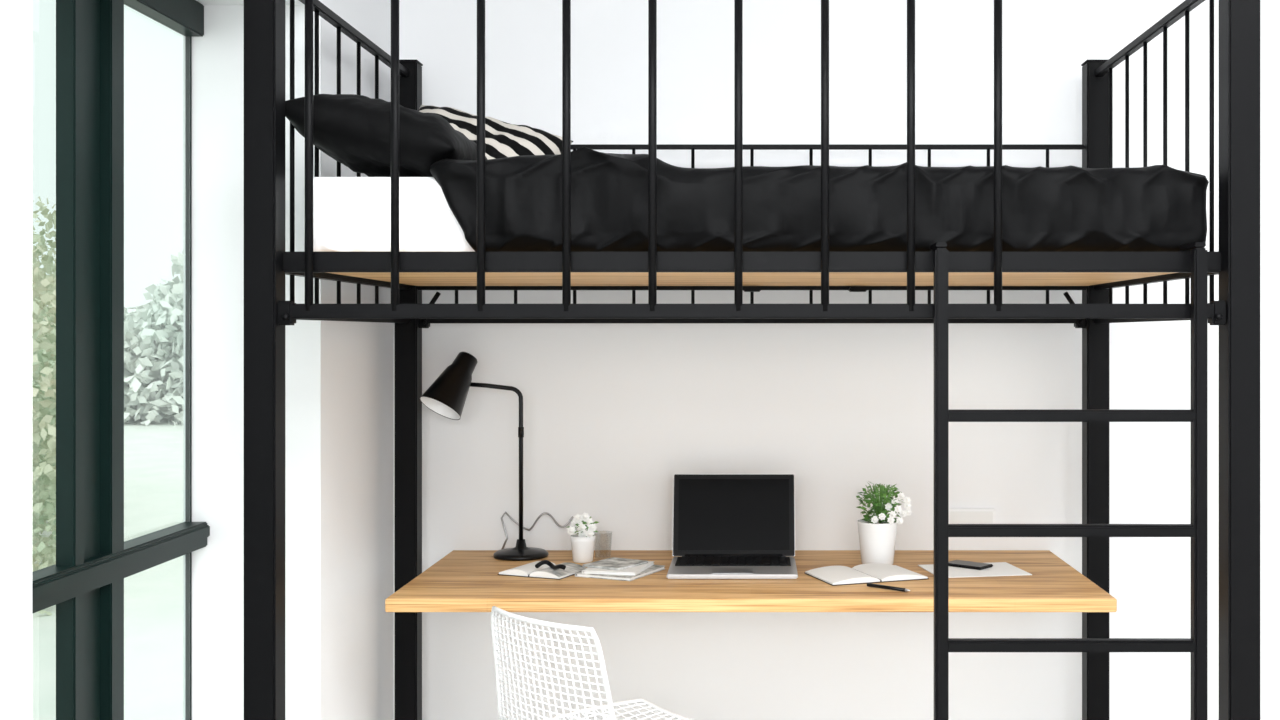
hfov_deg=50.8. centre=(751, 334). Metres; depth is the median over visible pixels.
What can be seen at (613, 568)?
magazine stack
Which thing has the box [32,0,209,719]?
window
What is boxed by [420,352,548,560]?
desk lamp
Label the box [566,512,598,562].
potted plant
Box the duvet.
[430,147,1208,251]
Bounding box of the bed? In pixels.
[244,0,1259,719]
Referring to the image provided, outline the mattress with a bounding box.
[304,177,474,251]
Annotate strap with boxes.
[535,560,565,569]
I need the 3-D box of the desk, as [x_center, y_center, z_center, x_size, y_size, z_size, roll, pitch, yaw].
[-0.003,0.720,3.674,1.803,0.140,0.748,0,0,0]
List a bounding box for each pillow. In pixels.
[285,94,487,176]
[418,105,572,159]
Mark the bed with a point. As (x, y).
(1236, 313)
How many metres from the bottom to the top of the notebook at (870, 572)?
0.016 m
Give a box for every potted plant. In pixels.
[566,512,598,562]
[856,482,911,564]
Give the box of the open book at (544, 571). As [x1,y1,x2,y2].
[498,561,584,579]
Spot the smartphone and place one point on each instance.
(955, 563)
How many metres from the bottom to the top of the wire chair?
0.770 m
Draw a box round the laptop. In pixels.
[666,474,797,578]
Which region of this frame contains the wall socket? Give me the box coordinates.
[948,508,995,523]
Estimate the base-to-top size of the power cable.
0.115 m
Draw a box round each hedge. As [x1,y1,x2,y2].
[32,196,55,614]
[124,251,182,425]
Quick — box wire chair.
[491,606,693,719]
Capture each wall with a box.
[0,0,392,719]
[393,0,1279,719]
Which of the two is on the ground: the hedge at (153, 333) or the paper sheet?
the hedge at (153, 333)
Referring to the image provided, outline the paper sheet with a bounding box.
[918,562,1031,577]
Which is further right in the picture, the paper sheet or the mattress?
the paper sheet
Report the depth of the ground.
9.34 m
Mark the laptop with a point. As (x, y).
(726, 526)
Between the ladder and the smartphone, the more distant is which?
the smartphone
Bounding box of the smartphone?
[948,560,992,569]
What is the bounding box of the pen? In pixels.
[867,583,909,591]
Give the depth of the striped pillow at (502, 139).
3.53 m
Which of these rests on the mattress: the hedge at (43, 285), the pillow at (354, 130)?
the pillow at (354, 130)
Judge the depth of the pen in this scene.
3.42 m
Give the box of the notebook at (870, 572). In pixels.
[805,563,928,585]
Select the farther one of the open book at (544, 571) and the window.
the open book at (544, 571)
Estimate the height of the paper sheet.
0.002 m
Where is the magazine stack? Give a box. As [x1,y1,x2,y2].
[575,557,664,580]
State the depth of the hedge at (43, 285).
9.67 m
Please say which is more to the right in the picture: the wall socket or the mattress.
the wall socket
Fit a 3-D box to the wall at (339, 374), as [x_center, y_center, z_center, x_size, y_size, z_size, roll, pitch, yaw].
[-1.258,0.025,0.775,0.345,2.750,6.550,0,0,0]
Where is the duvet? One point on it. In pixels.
(1155, 208)
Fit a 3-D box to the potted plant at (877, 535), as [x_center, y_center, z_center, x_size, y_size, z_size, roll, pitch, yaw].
[0.372,0.532,3.800,0.158,0.235,0.144,0,0,0]
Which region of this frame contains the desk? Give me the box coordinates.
[385,550,1116,611]
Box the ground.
[32,412,182,719]
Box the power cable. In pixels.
[501,511,572,548]
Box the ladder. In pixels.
[930,242,1207,719]
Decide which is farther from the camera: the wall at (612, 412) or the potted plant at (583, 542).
the wall at (612, 412)

